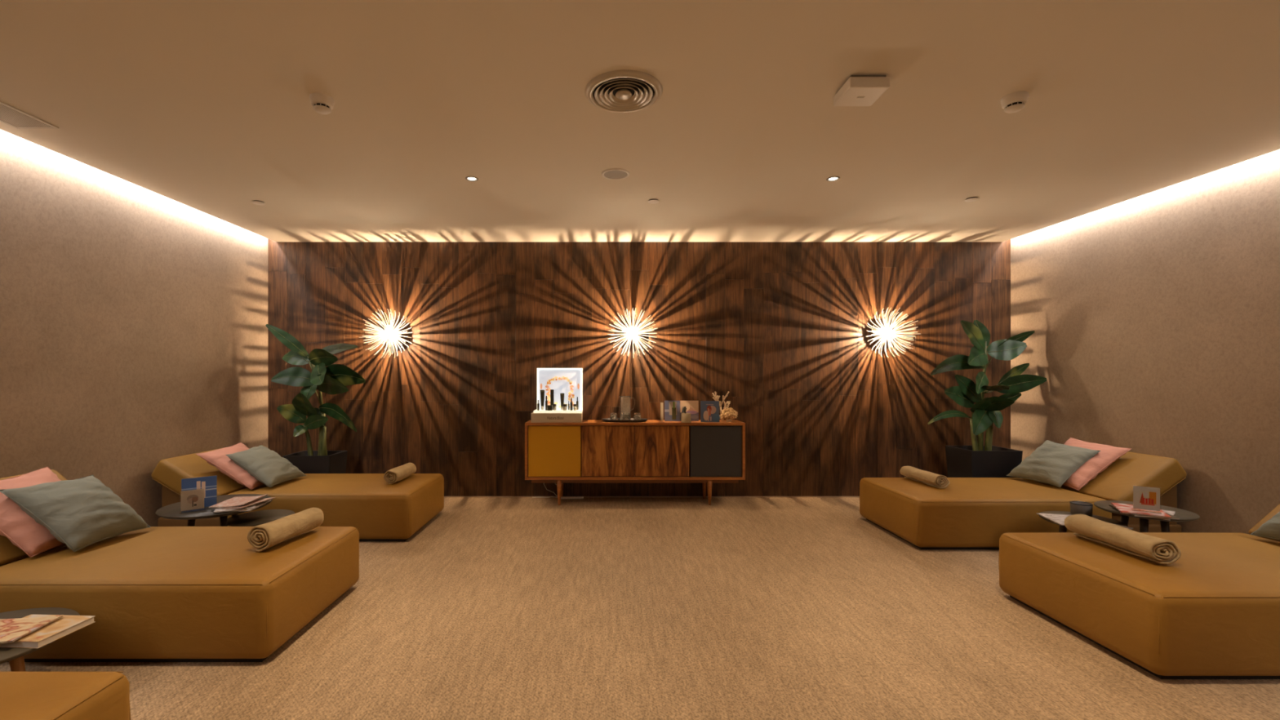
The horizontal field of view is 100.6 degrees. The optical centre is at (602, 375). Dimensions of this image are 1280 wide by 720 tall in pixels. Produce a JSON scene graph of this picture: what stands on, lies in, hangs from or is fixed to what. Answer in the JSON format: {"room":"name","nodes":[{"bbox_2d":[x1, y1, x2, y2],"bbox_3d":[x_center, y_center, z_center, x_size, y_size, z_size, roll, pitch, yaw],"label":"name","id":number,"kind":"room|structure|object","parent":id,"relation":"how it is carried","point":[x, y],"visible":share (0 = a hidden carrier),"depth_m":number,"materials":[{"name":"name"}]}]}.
{"room":"spa","nodes":[
{"label":"spa","id":0,"kind":"room"},
{"bbox_2d":[0,128,267,526],"bbox_3d":[-3.480,-0.200,1.465,0.100,2.900,8.130,0,0,0],"label":"wall","id":1,"kind":"structure","parent":0,"point":[134,317],"depth_m":3.75,"materials":[{"name":"beige paint"}]},
{"bbox_2d":[267,238,1010,496],"bbox_3d":[0.372,-0.200,5.479,7.604,2.900,0.102,0,0,0],"label":"wall","id":2,"kind":"structure","parent":0,"point":[781,327],"depth_m":5.43,"materials":[{"name":"brown wood"}]},
{"bbox_2d":[359,308,412,358],"bbox_3d":[-2.102,-0.410,5.176,0.435,0.484,0.434,0,0,41],"label":"wall lamp","id":3,"kind":"object","parent":2,"relation":"attached to","point":[396,335],"visible":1,"depth_m":5.22,"materials":[{"name":"beige"}]},
{"bbox_2d":[607,307,657,358],"bbox_3d":[0.299,-0.415,5.176,0.434,0.497,0.438,0,0,42],"label":"wall lamp","id":4,"kind":"object","parent":2,"relation":"attached to","point":[631,334],"visible":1,"depth_m":5.23,"materials":[{"name":"beige"}]},
{"bbox_2d":[444,496,859,497],"bbox_3d":[0.372,1.244,5.425,7.604,0.012,0.006,0,0,0],"label":"baseboard","id":5,"kind":"structure","parent":2,"relation":"attached to","point":[444,496],"depth_m":5.42,"materials":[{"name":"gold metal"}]},
{"bbox_2d":[866,306,920,357],"bbox_3d":[2.833,-0.421,5.174,0.433,0.499,0.442,0,0,41],"label":"wall lamp","id":6,"kind":"object","parent":2,"relation":"attached to","point":[878,334],"visible":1,"depth_m":5.23,"materials":[{"name":"beige"}]},
{"bbox_2d":[0,0,1279,241],"bbox_3d":[0.372,-1.396,1.415,7.434,0.060,8.030,0,0,0],"label":"ceiling","id":7,"kind":"structure","parent":0,"point":[205,106],"depth_m":2.71,"materials":[{"name":"beige paint"}]},
{"bbox_2d":[0,100,58,128],"bbox_3d":[-3.110,-1.362,2.460,0.230,0.008,0.920,0,0,0],"label":"ceiling vent","id":8,"kind":"object","parent":7,"relation":"in","point":[10,115],"visible":1,"depth_m":2.82,"materials":[{"name":"silver metal"}]},
{"bbox_2d":[251,200,266,204],"bbox_3d":[-2.711,-1.360,4.177,0.094,0.012,0.094,0,0,0],"label":"sprinkler cover","id":9,"kind":"object","parent":7,"relation":"attached to","point":[255,202],"visible":1,"depth_m":4.16,"materials":[{"name":"white plastic"}]},
{"bbox_2d":[309,92,334,114],"bbox_3d":[-1.385,-1.333,2.616,0.110,0.066,0.110,0,0,0],"label":"smoke detector","id":10,"kind":"object","parent":7,"relation":"attached to","point":[323,104],"visible":1,"depth_m":2.58,"materials":[{"name":"white plastic"}]},
{"bbox_2d":[465,176,478,181],"bbox_3d":[-0.910,-1.373,3.680,0.088,0.026,0.088,0,0,0],"label":"recessed light","id":11,"kind":"object","parent":7,"relation":"in","point":[468,178],"visible":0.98,"depth_m":3.67,"materials":[{"name":"grey plastic"}]},
{"bbox_2d":[601,168,630,179],"bbox_3d":[0.086,-1.363,3.596,0.194,0.006,0.194,0,0,0],"label":"ceiling speaker","id":12,"kind":"object","parent":7,"relation":"attached to","point":[613,173],"visible":1,"depth_m":3.59,"materials":[{"name":"white plastic"}]},
{"bbox_2d":[604,169,626,178],"bbox_3d":[0.086,-1.362,3.596,0.158,0.001,0.158,0,0,0],"label":"grille","id":13,"kind":"object","parent":12,"relation":"attached to","point":[615,174],"depth_m":3.59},
{"bbox_2d":[584,69,662,112],"bbox_3d":[0.100,-1.357,2.555,0.374,0.020,0.374,0,0,0],"label":"ceiling vent","id":14,"kind":"object","parent":7,"relation":"in","point":[620,91],"visible":1,"depth_m":2.53,"materials":[{"name":"silver metal"}]},
{"bbox_2d":[647,199,659,204],"bbox_3d":[0.396,-1.360,4.145,0.094,0.012,0.094,0,0,0],"label":"sprinkler cover","id":15,"kind":"object","parent":7,"relation":"attached to","point":[651,201],"visible":1,"depth_m":4.13,"materials":[{"name":"white plastic"}]},
{"bbox_2d":[826,176,839,181],"bbox_3d":[1.597,-1.373,3.680,0.088,0.026,0.088,0,0,0],"label":"recessed light","id":16,"kind":"object","parent":7,"relation":"in","point":[832,178],"visible":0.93,"depth_m":3.67,"materials":[{"name":"grey plastic"}]},
{"bbox_2d":[833,75,889,106],"bbox_3d":[1.208,-1.334,2.485,0.184,0.063,0.176,0,0,0],"label":"ceiling box","id":17,"kind":"object","parent":7,"relation":"attached to","point":[858,90],"visible":1,"depth_m":2.43,"materials":[{"name":"white plastic"}]},
{"bbox_2d":[964,196,978,201],"bbox_3d":[2.851,-1.360,4.098,0.094,0.012,0.094,0,0,0],"label":"sprinkler cover","id":18,"kind":"object","parent":7,"relation":"attached to","point":[973,198],"visible":1,"depth_m":4.09,"materials":[{"name":"white plastic"}]},
{"bbox_2d":[1000,91,1028,113],"bbox_3d":[2.020,-1.333,2.603,0.110,0.066,0.110,0,0,0],"label":"smoke detector","id":19,"kind":"object","parent":7,"relation":"attached to","point":[1014,102],"visible":1,"depth_m":2.58,"materials":[{"name":"white plastic"}]},
{"bbox_2d":[0,497,1279,719],"bbox_3d":[0.372,1.300,1.465,7.804,0.100,8.130,0,0,0],"label":"floor","id":20,"kind":"structure","parent":0,"point":[494,608],"depth_m":2.55,"materials":[{"name":"carpet"}]},
{"bbox_2d":[0,607,79,671],"bbox_3d":[-2.325,1.116,1.955,0.570,0.272,0.570,0,0,0],"label":"side table","id":21,"kind":"object","parent":20,"relation":"on","point":[15,656],"visible":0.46,"depth_m":2.00,"materials":[{"name":"brown laminate"}]},
{"bbox_2d":[0,614,94,648],"bbox_3d":[-2.155,0.968,2.010,0.271,0.024,0.205,0,0,3],"label":"book","id":22,"kind":"object","parent":21,"relation":"on","point":[65,625],"visible":0.76,"depth_m":1.99,"materials":[{"name":"beige paper"}]},
{"bbox_2d":[0,614,63,643],"bbox_3d":[-2.251,0.949,1.970,0.281,0.012,0.205,0,0,-7],"label":"magazine","id":23,"kind":"object","parent":22,"relation":"on","point":[11,630],"visible":1,"depth_m":2.00,"materials":[{"name":"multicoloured paper"}]},
{"bbox_2d":[0,671,130,719],"bbox_3d":[-2.377,0.902,1.180,1.911,0.695,0.884,0,0,0],"label":"daybed","id":24,"kind":"object","parent":20,"relation":"on","point":[24,695],"visible":1,"depth_m":1.50,"materials":[{"name":"yellow"}]},
{"bbox_2d":[0,469,359,662],"bbox_3d":[-2.387,0.902,2.710,1.911,0.695,0.884,0,0,0],"label":"daybed","id":25,"kind":"object","parent":20,"relation":"on","point":[153,593],"visible":0.77,"depth_m":2.31,"materials":[{"name":"yellow"}]},
{"bbox_2d":[0,466,63,557],"bbox_3d":[-2.913,0.689,2.730,0.377,0.370,0.503,0,0,0],"label":"cushion","id":26,"kind":"object","parent":25,"relation":"on","point":[21,530],"visible":0.44,"depth_m":2.60,"materials":[{"name":"fabric"}]},
{"bbox_2d":[0,475,151,551],"bbox_3d":[-2.759,0.714,2.800,0.368,0.316,0.443,0,0,0],"label":"cushion","id":27,"kind":"object","parent":25,"relation":"on","point":[82,513],"visible":1,"depth_m":2.71,"materials":[{"name":"grey fabric"}]},
{"bbox_2d":[247,507,324,551],"bbox_3d":[-1.678,0.817,2.833,0.130,0.127,0.407,0,0,9],"label":"rolled towel","id":28,"kind":"object","parent":25,"relation":"on","point":[262,537],"visible":1,"depth_m":2.74,"materials":[{"name":"beige fabric"}]},
{"bbox_2d":[155,493,272,526],"bbox_3d":[-2.540,1.051,3.490,0.620,0.402,0.620,0,0,0],"label":"side table","id":29,"kind":"object","parent":20,"relation":"on","point":[171,511],"visible":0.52,"depth_m":3.32,"materials":[{"name":"grey laminate"}]},
{"bbox_2d":[178,487,205,513],"bbox_3d":[-2.568,0.779,3.316,0.129,0.141,0.039,0,0,-43],"label":"acrylic stand","id":30,"kind":"object","parent":29,"relation":"on","point":[192,500],"visible":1,"depth_m":3.30,"materials":[{"name":"white"}]},
{"bbox_2d":[181,475,217,506],"bbox_3d":[-2.607,0.752,3.422,0.181,0.195,0.061,0,0,-42],"label":"picture card","id":31,"kind":"object","parent":29,"relation":"on","point":[210,482],"visible":0.51,"depth_m":3.42,"materials":[{"name":"blue paper"}]},
{"bbox_2d":[229,499,271,511],"bbox_3d":[-2.330,0.847,3.440,0.211,0.006,0.280,0,0,-9],"label":"magazine","id":32,"kind":"object","parent":29,"relation":"on","point":[259,504],"visible":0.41,"depth_m":3.43,"materials":[{"name":"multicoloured paper"}]},
{"bbox_2d":[213,504,256,512],"bbox_3d":[-2.360,0.840,3.420,0.211,0.006,0.280,0,0,-29],"label":"magazine","id":33,"kind":"object","parent":32,"relation":"on","point":[251,507],"visible":0.36,"depth_m":3.30,"materials":[{"name":"beige paper"}]},
{"bbox_2d":[211,497,275,509],"bbox_3d":[-2.330,0.829,3.450,0.211,0.015,0.280,0,0,9],"label":"magazine","id":34,"kind":"object","parent":33,"relation":"on","point":[260,500],"visible":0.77,"depth_m":3.40,"materials":[{"name":"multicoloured paper"}]},
{"bbox_2d":[208,493,267,507],"bbox_3d":[-2.370,0.817,3.460,0.211,0.021,0.280,0,0,-6],"label":"magazine","id":35,"kind":"object","parent":34,"relation":"on","point":[240,500],"visible":1,"depth_m":3.43,"materials":[{"name":"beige paper"}]},
{"bbox_2d":[227,509,294,526],"bbox_3d":[-2.310,1.103,3.580,0.400,0.296,0.400,0,0,0],"label":"side table","id":36,"kind":"object","parent":20,"relation":"on","point":[254,518],"visible":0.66,"depth_m":3.55,"materials":[{"name":"brown laminate"}]},
{"bbox_2d":[151,446,444,541],"bbox_3d":[-2.409,0.940,4.390,1.945,0.620,0.884,0,0,0],"label":"daybed","id":37,"kind":"object","parent":20,"relation":"on","point":[380,511],"visible":0.54,"depth_m":3.98,"materials":[{"name":"yellow"}]},
{"bbox_2d":[195,442,263,489],"bbox_3d":[-2.901,0.725,4.285,0.437,0.310,0.474,0,0,0],"label":"cushion","id":38,"kind":"object","parent":37,"relation":"on","point":[218,459],"visible":0.57,"depth_m":4.10,"materials":[{"name":"fabric"}]},
{"bbox_2d":[225,444,306,487],"bbox_3d":[-2.750,0.736,4.334,0.408,0.283,0.493,0,0,0],"label":"cushion","id":39,"kind":"object","parent":37,"relation":"on","point":[266,465],"visible":1,"depth_m":4.22,"materials":[{"name":"grey fabric"}]},
{"bbox_2d":[383,462,416,484],"bbox_3d":[-1.705,0.823,4.475,0.118,0.115,0.427,0,0,2],"label":"rolled towel","id":40,"kind":"object","parent":37,"relation":"on","point":[393,475],"visible":1,"depth_m":4.36,"materials":[{"name":"beige fabric"}]},
{"bbox_2d":[265,324,365,473],"bbox_3d":[-2.704,0.384,5.041,0.929,1.733,0.426,0,0,0],"label":"potted plant","id":41,"kind":"object","parent":20,"relation":"on","point":[333,379],"visible":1,"depth_m":5.02,"materials":[{"name":"green plant"}]},
{"bbox_2d":[532,496,583,498],"bbox_3d":[-0.457,1.237,5.370,0.521,0.026,0.040,0,0,0],"label":"power strip","id":42,"kind":"object","parent":20,"relation":"on","point":[562,497],"visible":0.72,"depth_m":5.36,"materials":[{"name":"white plastic"}]},
{"bbox_2d":[524,419,745,505],"bbox_3d":[0.307,0.853,5.242,2.110,0.795,0.335,0,0,0],"label":"sideboard","id":43,"kind":"object","parent":20,"relation":"on","point":[588,451],"visible":1,"depth_m":5.09,"materials":[{"name":"brown wood"}]},
{"bbox_2d":[530,368,582,422],"bbox_3d":[-0.449,0.191,5.219,0.488,0.527,0.241,0,0,0],"label":"display","id":44,"kind":"object","parent":43,"relation":"on","point":[567,381],"visible":0.98,"depth_m":5.30,"materials":[{"name":"beige"}]},
{"bbox_2d":[537,400,539,410],"bbox_3d":[-0.631,0.290,5.170,0.022,0.104,0.022,0,0,0],"label":"bottle","id":45,"kind":"object","parent":44,"relation":"on","point":[538,403],"visible":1,"depth_m":5.16,"materials":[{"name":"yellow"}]},
{"bbox_2d":[540,390,544,409],"bbox_3d":[-0.601,0.243,5.260,0.035,0.198,0.030,0,0,-40],"label":"tube","id":46,"kind":"object","parent":44,"relation":"on","point":[542,392],"visible":0.96,"depth_m":5.25,"materials":[{"name":"grey plastic"}]},
{"bbox_2d":[545,395,547,410],"bbox_3d":[-0.553,0.271,5.190,0.024,0.144,0.023,0,0,0],"label":"bottle","id":47,"kind":"object","parent":44,"relation":"on","point":[546,401],"visible":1,"depth_m":5.18,"materials":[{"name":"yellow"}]},
{"bbox_2d":[547,404,552,410],"bbox_3d":[-0.515,0.317,5.160,0.045,0.052,0.036,0,0,0],"label":"box","id":48,"kind":"object","parent":44,"relation":"on","point":[549,406],"visible":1,"depth_m":5.14,"materials":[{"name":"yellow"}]},
{"bbox_2d":[550,389,554,409],"bbox_3d":[-0.504,0.242,5.260,0.033,0.202,0.026,0,0,0],"label":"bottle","id":49,"kind":"object","parent":44,"relation":"on","point":[552,391],"visible":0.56,"depth_m":5.25,"materials":[{"name":"black plastic"}]},
{"bbox_2d":[540,376,579,408],"bbox_3d":[-0.432,0.169,5.302,0.395,0.325,0.005,0,0,0],"label":"picture","id":50,"kind":"object","parent":44,"relation":"on","point":[569,386],"depth_m":5.31,"materials":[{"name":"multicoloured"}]},
{"bbox_2d":[560,393,564,409],"bbox_3d":[-0.404,0.260,5.260,0.033,0.165,0.028,0,0,40],"label":"tube","id":51,"kind":"object","parent":44,"relation":"on","point":[562,395],"visible":0.84,"depth_m":5.25,"materials":[{"name":"grey plastic"}]},
{"bbox_2d":[562,404,567,410],"bbox_3d":[-0.371,0.312,5.160,0.042,0.062,0.042,0,0,0],"label":"jar","id":52,"kind":"object","parent":44,"relation":"on","point":[564,406],"visible":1,"depth_m":5.14,"materials":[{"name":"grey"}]},
{"bbox_2d":[569,398,573,410],"bbox_3d":[-0.308,0.282,5.170,0.026,0.120,0.026,0,0,0],"label":"bottle","id":53,"kind":"object","parent":44,"relation":"on","point":[571,402],"visible":1,"depth_m":5.16,"materials":[{"name":"black"}]},
{"bbox_2d":[573,404,576,410],"bbox_3d":[-0.273,0.312,5.160,0.033,0.062,0.033,0,0,0],"label":"jar","id":54,"kind":"object","parent":44,"relation":"on","point":[574,405],"visible":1,"depth_m":5.15,"materials":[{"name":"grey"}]},
{"bbox_2d":[576,396,578,409],"bbox_3d":[-0.255,0.278,5.270,0.024,0.129,0.024,0,0,0],"label":"bottle","id":55,"kind":"object","parent":44,"relation":"on","point":[577,402],"visible":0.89,"depth_m":5.26,"materials":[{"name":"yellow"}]},
{"bbox_2d":[601,417,648,422],"bbox_3d":[0.214,0.442,5.220,0.460,0.026,0.221,0,0,0],"label":"serving tray","id":56,"kind":"object","parent":43,"relation":"on","point":[606,420],"visible":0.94,"depth_m":5.13,"materials":[{"name":"black paint"}]},
{"bbox_2d":[609,413,617,419],"bbox_3d":[0.104,0.406,5.180,0.075,0.078,0.075,0,0,0],"label":"tumbler","id":57,"kind":"object","parent":56,"relation":"on","point":[613,415],"visible":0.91,"depth_m":5.15,"materials":[{"name":"clear glass"}]},
{"bbox_2d":[622,413,629,419],"bbox_3d":[0.225,0.406,5.180,0.075,0.078,0.075,0,0,0],"label":"tumbler","id":58,"kind":"object","parent":56,"relation":"on","point":[625,415],"visible":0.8,"depth_m":5.15,"materials":[{"name":"clear glass"}]},
{"bbox_2d":[618,395,635,419],"bbox_3d":[0.234,0.323,5.255,0.144,0.244,0.110,0,0,32],"label":"carafe","id":59,"kind":"object","parent":56,"relation":"on","point":[624,400],"visible":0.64,"depth_m":5.22,"materials":[{"name":"clear glass"}]},
{"bbox_2d":[633,413,640,419],"bbox_3d":[0.336,0.406,5.180,0.075,0.078,0.075,0,0,0],"label":"tumbler","id":60,"kind":"object","parent":56,"relation":"on","point":[637,415],"visible":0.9,"depth_m":5.15,"materials":[{"name":"clear glass"}]},
{"bbox_2d":[660,402,663,421],"bbox_3d":[0.590,0.364,5.337,0.027,0.181,0.076,0,0,0],"label":"brochure","id":61,"kind":"object","parent":43,"relation":"on","point":[661,403],"visible":1,"depth_m":5.30,"materials":[{"name":"beige paper"}]},
{"bbox_2d":[664,400,679,421],"bbox_3d":[0.688,0.353,5.287,0.155,0.204,0.076,0,0,0],"label":"brochure","id":62,"kind":"object","parent":43,"relation":"on","point":[672,408],"visible":1,"depth_m":5.25,"materials":[{"name":"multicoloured paper"}]},
{"bbox_2d":[681,406,690,422],"bbox_3d":[0.802,0.378,5.115,0.092,0.154,0.092,0,0,0],"label":"bottle","id":63,"kind":"object","parent":43,"relation":"on","point":[686,417],"visible":1,"depth_m":5.08,"materials":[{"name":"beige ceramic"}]},
{"bbox_2d":[680,400,698,421],"bbox_3d":[0.856,0.353,5.307,0.191,0.203,0.076,0,0,0],"label":"brochure","id":64,"kind":"object","parent":43,"relation":"on","point":[692,406],"visible":0.83,"depth_m":5.28,"materials":[{"name":"multicoloured paper"}]},
{"bbox_2d":[700,400,719,422],"bbox_3d":[1.046,0.352,5.207,0.188,0.204,0.076,0,0,0],"label":"brochure","id":65,"kind":"object","parent":43,"relation":"on","point":[709,410],"visible":1,"depth_m":5.18,"materials":[{"name":"blue paper"}]},
{"bbox_2d":[711,391,730,421],"bbox_3d":[1.161,0.306,5.270,0.220,0.297,0.106,0,0,0],"label":"coral","id":66,"kind":"object","parent":43,"relation":"on","point":[715,396],"visible":0.58,"depth_m":5.27,"materials":[{"name":"beige"}]},
{"bbox_2d":[720,407,737,422],"bbox_3d":[1.234,0.385,5.188,0.178,0.139,0.123,0,0,0],"label":"coral","id":67,"kind":"object","parent":43,"relation":"on","point":[728,414],"visible":1,"depth_m":5.16,"materials":[{"name":"beige"}]},
{"bbox_2d":[927,320,1046,478],"bbox_3d":[3.557,0.357,5.032,1.174,1.786,0.411,0,0,0],"label":"potted plant","id":68,"kind":"object","parent":20,"relation":"on","point":[975,460],"visible":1,"depth_m":4.99,"materials":[{"name":"green plant"}]},
{"bbox_2d":[859,451,1186,549],"bbox_3d":[3.194,0.921,4.200,1.930,0.659,0.884,0,0,0],"label":"daybed","id":69,"kind":"object","parent":20,"relation":"on","point":[970,513],"visible":0.73,"depth_m":3.80,"materials":[{"name":"yellow"}]},
{"bbox_2d":[899,466,950,488],"bbox_3d":[2.617,0.828,4.331,0.119,0.105,0.459,0,0,-3],"label":"rolled towel","id":70,"kind":"object","parent":69,"relation":"on","point":[932,479],"visible":1,"depth_m":4.24,"materials":[{"name":"beige fabric"}]},
{"bbox_2d":[1006,440,1100,487],"bbox_3d":[3.661,0.713,4.334,0.373,0.314,0.474,0,0,0],"label":"cushion","id":71,"kind":"object","parent":69,"relation":"on","point":[1051,463],"visible":0.98,"depth_m":4.25,"materials":[{"name":"grey fabric"}]},
{"bbox_2d":[1062,437,1132,490],"bbox_3d":[3.797,0.699,4.255,0.427,0.350,0.474,0,0,0],"label":"cushion","id":72,"kind":"object","parent":69,"relation":"on","point":[1108,455],"visible":0.56,"depth_m":4.08,"materials":[{"name":"fabric"}]},
{"bbox_2d":[1038,511,1127,532],"bbox_3d":[3.120,1.096,3.460,0.430,0.311,0.430,0,0,0],"label":"side table","id":73,"kind":"object","parent":20,"relation":"on","point":[1062,528],"visible":0.23,"depth_m":3.48,"materials":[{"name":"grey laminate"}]},
{"bbox_2d":[1070,501,1093,516],"bbox_3d":[3.220,0.899,3.570,0.116,0.081,0.116,0,0,0],"label":"cup","id":74,"kind":"object","parent":73,"relation":"on","point":[1076,507],"visible":0.87,"depth_m":3.54,"materials":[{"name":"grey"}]},
{"bbox_2d":[1111,523,1133,529],"bbox_3d":[3.090,0.935,3.330,0.211,0.008,0.280,0,0,-20],"label":"magazine","id":75,"kind":"object","parent":73,"relation":"on","point":[1127,527],"visible":0.15,"depth_m":3.25,"materials":[{"name":"beige paper"}]},
{"bbox_2d":[1036,513,1070,525],"bbox_3d":[2.979,0.928,3.400,0.211,0.006,0.280,0,0,14],"label":"magazine","id":76,"kind":"object","parent":75,"relation":"on","point":[1059,519],"visible":0.47,"depth_m":3.46,"materials":[{"name":"beige paper"}]},
{"bbox_2d":[998,503,1279,679],"bbox_3d":[3.197,0.902,2.585,1.911,0.695,0.894,0,0,0],"label":"daybed","id":77,"kind":"object","parent":20,"relation":"on","point":[1213,612],"visible":0.94,"depth_m":2.33,"materials":[{"name":"yellow"}]},
{"bbox_2d":[1064,514,1181,564],"bbox_3d":[2.608,0.821,2.686,0.140,0.119,0.489,0,0,2],"label":"rolled towel","id":78,"kind":"object","parent":77,"relation":"on","point":[1162,551],"visible":1,"depth_m":2.60,"materials":[{"name":"beige fabric"}]},
{"bbox_2d":[1249,511,1279,540],"bbox_3d":[3.659,0.720,2.650,0.338,0.298,0.464,0,0,0],"label":"cushion","id":79,"kind":"object","parent":77,"relation":"on","point":[1270,529],"visible":1,"depth_m":2.81,"materials":[{"name":"grey fabric"}]},
{"bbox_2d":[1093,500,1199,532],"bbox_3d":[3.440,1.051,3.370,0.470,0.401,0.470,0,0,0],"label":"side table","id":80,"kind":"object","parent":20,"relation":"on","point":[1184,515],"visible":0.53,"depth_m":3.32,"materials":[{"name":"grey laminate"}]},
{"bbox_2d":[1120,509,1175,520],"bbox_3d":[3.360,0.846,3.270,0.280,0.008,0.211,0,0,-38],"label":"magazine","id":81,"kind":"object","parent":80,"relation":"on","point":[1171,513],"visible":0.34,"depth_m":3.24,"materials":[{"name":"beige paper"}]},
{"bbox_2d":[1108,504,1180,519],"bbox_3d":[3.309,0.837,3.250,0.211,0.009,0.270,0,0,20],"label":"magazine","id":82,"kind":"object","parent":81,"relation":"on","point":[1110,505],"visible":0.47,"depth_m":3.14,"materials":[{"name":"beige paper"}]},
{"bbox_2d":[1111,502,1171,518],"bbox_3d":[3.300,0.828,3.260,0.211,0.007,0.280,0,0,34],"label":"magazine","id":83,"kind":"object","parent":82,"relation":"on","point":[1122,508],"visible":0.62,"depth_m":3.20,"materials":[{"name":"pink paper"}]},
{"bbox_2d":[1130,484,1161,513],"bbox_3d":[3.289,0.746,3.212,0.126,0.156,0.039,0,0,38],"label":"acrylic stand","id":84,"kind":"object","parent":83,"relation":"on","point":[1144,499],"visible":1,"depth_m":3.19,"materials":[{"name":"white"}]},
{"bbox_2d":[1010,149,1279,534],"bbox_3d":[4.224,-0.200,1.465,0.100,2.900,8.130,0,0,0],"label":"wall","id":85,"kind":"structure","parent":0,"point":[1154,317],"depth_m":3.88,"materials":[{"name":"beige paint"}]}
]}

